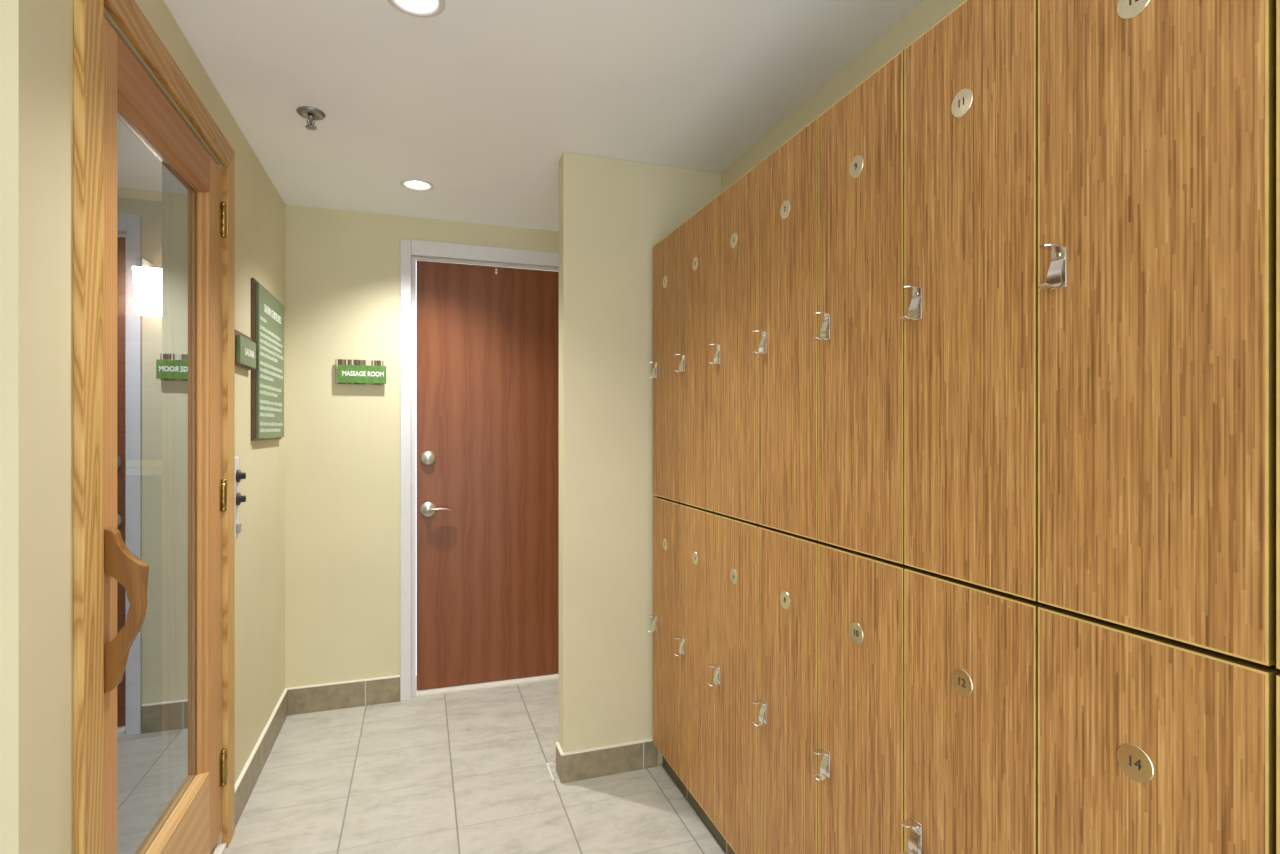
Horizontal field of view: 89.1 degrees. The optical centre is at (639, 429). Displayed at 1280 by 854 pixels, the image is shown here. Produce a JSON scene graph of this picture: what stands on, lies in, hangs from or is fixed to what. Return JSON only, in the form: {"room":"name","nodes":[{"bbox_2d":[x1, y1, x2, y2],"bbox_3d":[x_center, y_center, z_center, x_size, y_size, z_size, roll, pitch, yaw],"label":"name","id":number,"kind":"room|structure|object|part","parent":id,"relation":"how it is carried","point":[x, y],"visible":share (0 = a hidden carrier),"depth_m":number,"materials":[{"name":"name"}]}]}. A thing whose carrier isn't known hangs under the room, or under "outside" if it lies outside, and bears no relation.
{"room":"changing room","nodes":[
{"label":"changing room","id":0,"kind":"room"},
{"bbox_2d":[117,117,148,199],"bbox_3d":[-2.147,-0.960,1.654,1.594,0.059,1.870,0,0,-19],"label":"ceiling","id":1,"kind":"structure","parent":0,"point":[131,172],"depth_m":2.29,"materials":[{"name":"white paint"}]},
{"bbox_2d":[117,197,160,740],"bbox_3d":[-2.437,0.160,2.511,1.594,2.180,0.060,0,0,-19],"label":"wall","id":2,"kind":"structure","parent":0,"point":[138,342],"depth_m":2.62,"materials":[{"name":"beige paint"}]},
{"bbox_2d":[132,257,157,315],"bbox_3d":[-1.925,-0.565,2.594,0.136,0.214,0.112,0,0,-19],"label":"wall lamp","id":3,"kind":"object","parent":2,"relation":"attached to","point":[144,275],"visible":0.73,"depth_m":2.54,"materials":[{"name":"white glass"}]},
{"bbox_2d":[0,0,284,853],"bbox_3d":[-1.305,0.130,1.881,0.146,2.240,2.000,0,0,-19],"label":"wall","id":4,"kind":"structure","parent":0,"point":[36,36],"depth_m":1.04,"materials":[{"name":"paint"}]},
{"bbox_2d":[73,0,103,853],"bbox_3d":[-0.970,0.193,1.144,0.016,2.115,0.075,0,0,-19],"label":"trim","id":5,"kind":"structure","parent":4,"relation":"attached to","point":[88,15],"depth_m":1.13,"materials":[{"name":"brown wood"}]},
{"bbox_2d":[117,112,141,141],"bbox_3d":[-1.210,0.230,1.527,0.099,2.040,0.805,0,0,-19],"label":"trim","id":6,"kind":"structure","parent":4,"relation":"attached to","point":[119,116],"depth_m":1.65,"materials":[{"name":"white wood"}]},
{"bbox_2d":[104,17,226,853],"bbox_3d":[-1.110,0.209,1.563,0.108,1.971,0.804,0,0,-19],"label":"door","id":7,"kind":"structure","parent":4,"relation":"in","point":[180,772],"depth_m":1.63,"materials":[{"name":"brown wood"}]},
{"bbox_3d":[-0.977,0.340,1.239,0.064,0.309,0.027,0,0,-19],"label":"pull handle","id":8,"kind":"part","parent":7,"relation":"part of","materials":[{"name":"brown wood"}]},
{"bbox_3d":[-1.144,0.147,1.540,0.006,1.621,0.572,0,0,-19],"label":"glass pane","id":9,"kind":"part","parent":7,"relation":"part of","materials":[{"name":"clear glass"}]},
{"bbox_3d":[-1.137,-0.723,1.544,0.044,0.107,0.589,0,0,-19],"label":"rail","id":10,"kind":"part","parent":7,"relation":"part of","materials":[{"name":"brown wood"}]},
{"bbox_3d":[-1.137,1.079,1.544,0.044,0.233,0.589,0,0,-19],"label":"rail","id":11,"kind":"part","parent":7,"relation":"part of","materials":[{"name":"brown wood"}]},
{"bbox_2d":[104,0,233,165],"bbox_3d":[-1.111,-0.828,1.561,0.016,0.075,0.956,0,0,-19],"label":"trim","id":12,"kind":"structure","parent":4,"relation":"attached to","point":[127,15],"depth_m":1.48,"materials":[{"name":"brown wood"}]},
{"bbox_2d":[210,843,225,853],"bbox_3d":[-1.182,1.241,1.537,0.158,0.018,0.805,0,0,-19],"label":"trim","id":13,"kind":"structure","parent":4,"relation":"attached to","point":[218,848],"depth_m":1.91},
{"bbox_2d":[222,152,234,847],"bbox_3d":[-1.252,0.193,1.978,0.016,2.115,0.076,0,0,-19],"label":"trim","id":14,"kind":"structure","parent":4,"relation":"attached to","point":[228,172],"depth_m":1.95,"materials":[{"name":"brown wood"}]},
{"bbox_2d":[235,457,245,538],"bbox_3d":[-1.266,0.213,2.051,0.037,0.257,0.047,0,0,-19],"label":"control panel","id":15,"kind":"object","parent":4,"relation":"attached to","point":[239,475],"visible":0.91,"depth_m":2.04,"materials":[{"name":"white paint"}]},
{"bbox_3d":[-1.277,0.213,2.047,0.014,0.257,0.047,0,0,-19],"label":"plate","id":16,"kind":"part","parent":15,"relation":"part of","materials":[{"name":"white paint"}]},
{"bbox_2d":[236,523,240,532],"bbox_3d":[-1.267,0.310,2.054,0.008,0.030,0.028,0,0,-19],"label":"switch","id":17,"kind":"object","parent":15,"relation":"attached to","point":[238,525],"depth_m":2.04,"materials":[{"name":"grey plastic"}]},
{"bbox_3d":[-1.260,0.218,2.057,0.023,0.040,0.040,0,0,-19],"label":"knob","id":18,"kind":"part","parent":15,"relation":"part of","materials":[{"name":"black plastic"}]},
{"bbox_3d":[-1.260,0.145,2.057,0.023,0.040,0.040,0,0,-19],"label":"knob","id":19,"kind":"part","parent":15,"relation":"part of","materials":[{"name":"black plastic"}]},
{"bbox_2d":[235,330,255,369],"bbox_3d":[-1.304,-0.261,2.142,0.023,0.110,0.225,0,0,-19],"label":"sign","id":20,"kind":"object","parent":4,"relation":"attached to","point":[245,349],"visible":0.96,"depth_m":2.12,"materials":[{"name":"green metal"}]},
{"bbox_2d":[235,688,287,826],"bbox_3d":[-1.409,1.192,2.434,0.012,0.117,0.885,0,0,-19],"label":"baseboard","id":21,"kind":"structure","parent":4,"relation":"attached to","point":[245,784],"depth_m":2.35,"materials":[{"name":"tile"}]},
{"bbox_2d":[251,278,283,440],"bbox_3d":[-1.427,-0.247,2.502,0.022,0.570,0.482,0,0,-19],"label":"sign","id":22,"kind":"object","parent":4,"relation":"attached to","point":[267,312],"visible":1,"depth_m":2.42,"materials":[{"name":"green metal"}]},
{"bbox_2d":[126,460,160,475],"bbox_3d":[-2.002,0.152,2.625,0.120,0.062,0.005,0,0,-19],"label":"label","id":23,"kind":"object","parent":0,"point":[133,467],"visible":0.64,"depth_m":2.62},
{"bbox_3d":[-2.002,0.152,2.626,0.120,0.062,0.004,0,0,-19],"label":"label plate","id":24,"kind":"part","parent":23,"relation":"part of","materials":[{"name":"white"}]},
{"bbox_2d":[117,679,725,853],"bbox_3d":[-0.662,1.287,1.333,4.200,0.086,4.050,0,0,-19],"label":"floor","id":25,"kind":"structure","parent":0,"point":[460,772],"depth_m":2.25,"materials":[{"name":"tile"}]},
{"bbox_2d":[285,204,558,687],"bbox_3d":[-0.477,0.130,3.280,2.600,2.240,0.120,0,0,-19],"label":"wall","id":26,"kind":"structure","parent":0,"point":[342,267],"depth_m":2.93,"materials":[{"name":"paint"}]},
{"bbox_2d":[288,675,399,714],"bbox_3d":[-1.326,1.192,2.924,0.460,0.117,0.012,0,0,-19],"label":"baseboard","id":27,"kind":"structure","parent":26,"relation":"attached to","point":[364,692],"depth_m":2.92,"materials":[{"name":"tile"}]},
{"bbox_2d":[335,359,385,384],"bbox_3d":[-1.259,-0.261,2.936,0.211,0.110,0.031,0,0,-19],"label":"sign","id":28,"kind":"object","parent":26,"relation":"attached to","point":[367,372],"visible":1,"depth_m":2.92,"materials":[{"name":"green plastic"}]},
{"bbox_3d":[-1.251,-0.251,2.927,0.201,0.080,0.008,0,0,-19],"label":"panel","id":29,"kind":"part","parent":28,"relation":"part of","materials":[{"name":"green plastic"}]},
{"bbox_2d":[400,239,558,700],"bbox_3d":[-0.616,0.184,3.193,1.054,2.132,0.067,0,0,-19],"label":"trim","id":30,"kind":"structure","parent":26,"relation":"attached to","point":[411,251],"depth_m":3.01,"materials":[{"name":"white paint"}]},
{"bbox_2d":[416,260,558,689],"bbox_3d":[-0.624,0.214,3.215,0.912,2.036,0.109,0,0,-19],"label":"door","id":31,"kind":"structure","parent":26,"relation":"in","point":[487,337],"depth_m":3.18,"materials":[{"name":"brown wood"}]},
{"bbox_3d":[-0.959,0.378,3.078,0.156,0.072,0.065,0,0,-19],"label":"lever handle","id":32,"kind":"part","parent":31,"relation":"part of","materials":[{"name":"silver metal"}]},
{"bbox_2d":[416,673,558,696],"bbox_3d":[-0.630,1.244,3.234,0.916,0.012,0.090,0,0,-19],"label":"trim","id":33,"kind":"structure","parent":26,"relation":"attached to","point":[471,686],"depth_m":3.16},
{"bbox_2d":[164,0,923,230],"bbox_3d":[-0.662,-1.040,1.333,4.200,0.100,4.050,0,0,-19],"label":"ceiling","id":34,"kind":"structure","parent":0,"point":[482,102],"depth_m":1.86,"materials":[{"name":"paint"}]},
{"bbox_2d":[296,106,325,129],"bbox_3d":[-1.026,-0.966,2.028,0.082,0.048,0.082,0,0,-19],"label":"sprinkler head","id":35,"kind":"object","parent":34,"relation":"attached to","point":[310,113],"visible":1,"depth_m":2.02},
{"bbox_3d":[-1.026,-0.963,2.028,0.019,0.038,0.018,0,0,23],"label":"frame","id":36,"kind":"part","parent":35,"relation":"part of","materials":[{"name":"grey metal"}]},
{"bbox_2d":[387,0,445,16],"bbox_3d":[-0.515,-1.018,1.492,0.133,0.064,0.133,0,0,-19],"label":"recessed light","id":37,"kind":"object","parent":34,"relation":"in","point":[417,8],"visible":1,"depth_m":1.53,"materials":[{"name":"white"}]},
{"bbox_2d":[400,179,434,190],"bbox_3d":[-0.899,-1.018,2.625,0.133,0.064,0.133,0,0,-19],"label":"recessed light","id":38,"kind":"object","parent":34,"relation":"in","point":[411,184],"visible":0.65,"depth_m":2.66,"materials":[{"name":"white"}]},
{"bbox_2d":[556,152,720,782],"bbox_3d":[0.050,0.130,2.458,0.728,2.240,0.096,0,0,-19],"label":"wall","id":39,"kind":"structure","parent":0,"point":[613,213],"depth_m":2.36,"materials":[{"name":"paint"}]},
{"bbox_2d":[546,762,553,779],"bbox_3d":[-0.319,1.249,2.381,0.026,0.002,0.125,0,0,-19],"label":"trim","id":40,"kind":"structure","parent":39,"relation":"attached to","point":[550,762],"depth_m":2.39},
{"bbox_2d":[648,496,683,777],"bbox_3d":[0.210,0.698,2.312,0.319,0.904,0.262,0,0,-19],"label":"locker","id":41,"kind":"object","parent":39,"relation":"attached to","point":[666,512],"visible":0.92,"depth_m":2.26,"materials":[{"name":"laminate"}]},
{"bbox_2d":[647,226,679,501],"bbox_3d":[0.210,-0.218,2.312,0.319,0.914,0.262,0,0,-19],"label":"locker","id":42,"kind":"object","parent":41,"relation":"on","point":[666,253],"visible":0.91,"depth_m":2.25,"materials":[{"name":"laminate"}]},
{"bbox_2d":[663,757,735,853],"bbox_3d":[0.435,1.202,1.406,0.015,0.095,2.144,0,0,-19],"label":"baseboard","id":43,"kind":"structure","parent":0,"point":[720,839],"depth_m":2.10,"materials":[{"name":"tile"}]},
{"bbox_2d":[721,0,964,192],"bbox_3d":[0.813,0.130,1.186,0.100,2.240,2.825,0,0,-19],"label":"wall","id":44,"kind":"structure","parent":0,"point":[927,13],"depth_m":1.77,"materials":[{"name":"paint"}]},
{"bbox_2d":[674,504,719,822],"bbox_3d":[0.294,0.698,2.063,0.319,0.904,0.262,0,0,-19],"label":"locker","id":45,"kind":"object","parent":44,"relation":"attached to","point":[696,649],"visible":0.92,"depth_m":2.02,"materials":[{"name":"laminate"}]},
{"bbox_2d":[674,199,713,511],"bbox_3d":[0.294,-0.218,2.063,0.319,0.914,0.262,0,0,-19],"label":"locker","id":46,"kind":"object","parent":45,"relation":"on","point":[697,232],"visible":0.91,"depth_m":2.02,"materials":[{"name":"laminate"}]},
{"bbox_2d":[708,514,764,853],"bbox_3d":[0.378,0.698,1.815,0.319,0.904,0.262,0,0,-19],"label":"locker","id":47,"kind":"object","parent":44,"relation":"attached to","point":[735,684],"visible":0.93,"depth_m":1.76,"materials":[{"name":"laminate"}]},
{"bbox_2d":[708,164,757,523],"bbox_3d":[0.378,-0.218,1.815,0.319,0.914,0.262,0,0,-19],"label":"locker","id":48,"kind":"object","parent":47,"relation":"on","point":[736,207],"visible":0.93,"depth_m":1.76,"materials":[{"name":"laminate"}]},
{"bbox_2d":[752,526,825,853],"bbox_3d":[0.462,0.698,1.566,0.319,0.904,0.262,0,0,-19],"label":"locker","id":49,"kind":"object","parent":44,"relation":"attached to","point":[787,723],"visible":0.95,"depth_m":1.52,"materials":[{"name":"laminate"}]},
{"bbox_2d":[752,117,817,540],"bbox_3d":[0.462,-0.218,1.566,0.319,0.914,0.262,0,0,-19],"label":"locker","id":50,"kind":"object","parent":49,"relation":"on","point":[787,353],"visible":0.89,"depth_m":1.51,"materials":[{"name":"laminate"}]},
{"bbox_2d":[813,543,913,853],"bbox_3d":[0.546,0.698,1.317,0.319,0.904,0.262,0,0,-19],"label":"locker","id":51,"kind":"object","parent":44,"relation":"attached to","point":[860,751],"visible":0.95,"depth_m":1.26,"materials":[{"name":"laminate"}]},
{"bbox_2d":[813,50,903,563],"bbox_3d":[0.546,-0.218,1.317,0.319,0.914,0.262,0,0,-19],"label":"locker","id":52,"kind":"object","parent":51,"relation":"on","point":[860,339],"visible":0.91,"depth_m":1.26,"materials":[{"name":"laminate"}]},
{"bbox_2d":[900,568,1046,853],"bbox_3d":[0.630,0.698,1.069,0.319,0.904,0.262,0,0,-19],"label":"locker","id":53,"kind":"object","parent":44,"relation":"attached to","point":[971,650],"visible":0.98,"depth_m":1.02,"materials":[{"name":"laminate"}]},
{"bbox_2d":[900,0,1037,600],"bbox_3d":[0.630,-0.218,1.069,0.319,0.914,0.262,0,0,-19],"label":"locker","id":54,"kind":"object","parent":53,"relation":"on","point":[970,318],"visible":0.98,"depth_m":1.00,"materials":[{"name":"laminate"}]},
{"bbox_2d":[1038,605,1279,853],"bbox_3d":[0.715,0.698,0.820,0.319,0.904,0.262,0,0,-19],"label":"locker","id":55,"kind":"object","parent":44,"relation":"attached to","point":[1148,743],"visible":0.97,"depth_m":0.77,"materials":[{"name":"laminate"}]},
{"bbox_2d":[1038,0,1275,665],"bbox_3d":[0.715,-0.218,0.820,0.319,0.914,0.262,0,0,-19],"label":"locker","id":56,"kind":"object","parent":55,"relation":"on","point":[1157,118],"visible":1,"depth_m":0.76,"materials":[{"name":"laminate"}]},
{"bbox_2d":[1276,675,1279,853],"bbox_3d":[0.799,0.698,0.569,0.319,0.904,0.262,0,0,-19],"label":"locker","id":57,"kind":"object","parent":44,"relation":"attached to","point":[1277,676],"visible":1,"depth_m":0.65,"materials":[{"name":"laminate"}]},
{"bbox_2d":[1276,0,1279,668],"bbox_3d":[0.799,-0.218,0.569,0.319,0.914,0.262,0,0,-19],"label":"locker","id":58,"kind":"object","parent":57,"relation":"on","point":[1277,1],"visible":1,"depth_m":0.65,"materials":[{"name":"laminate"}]}
]}

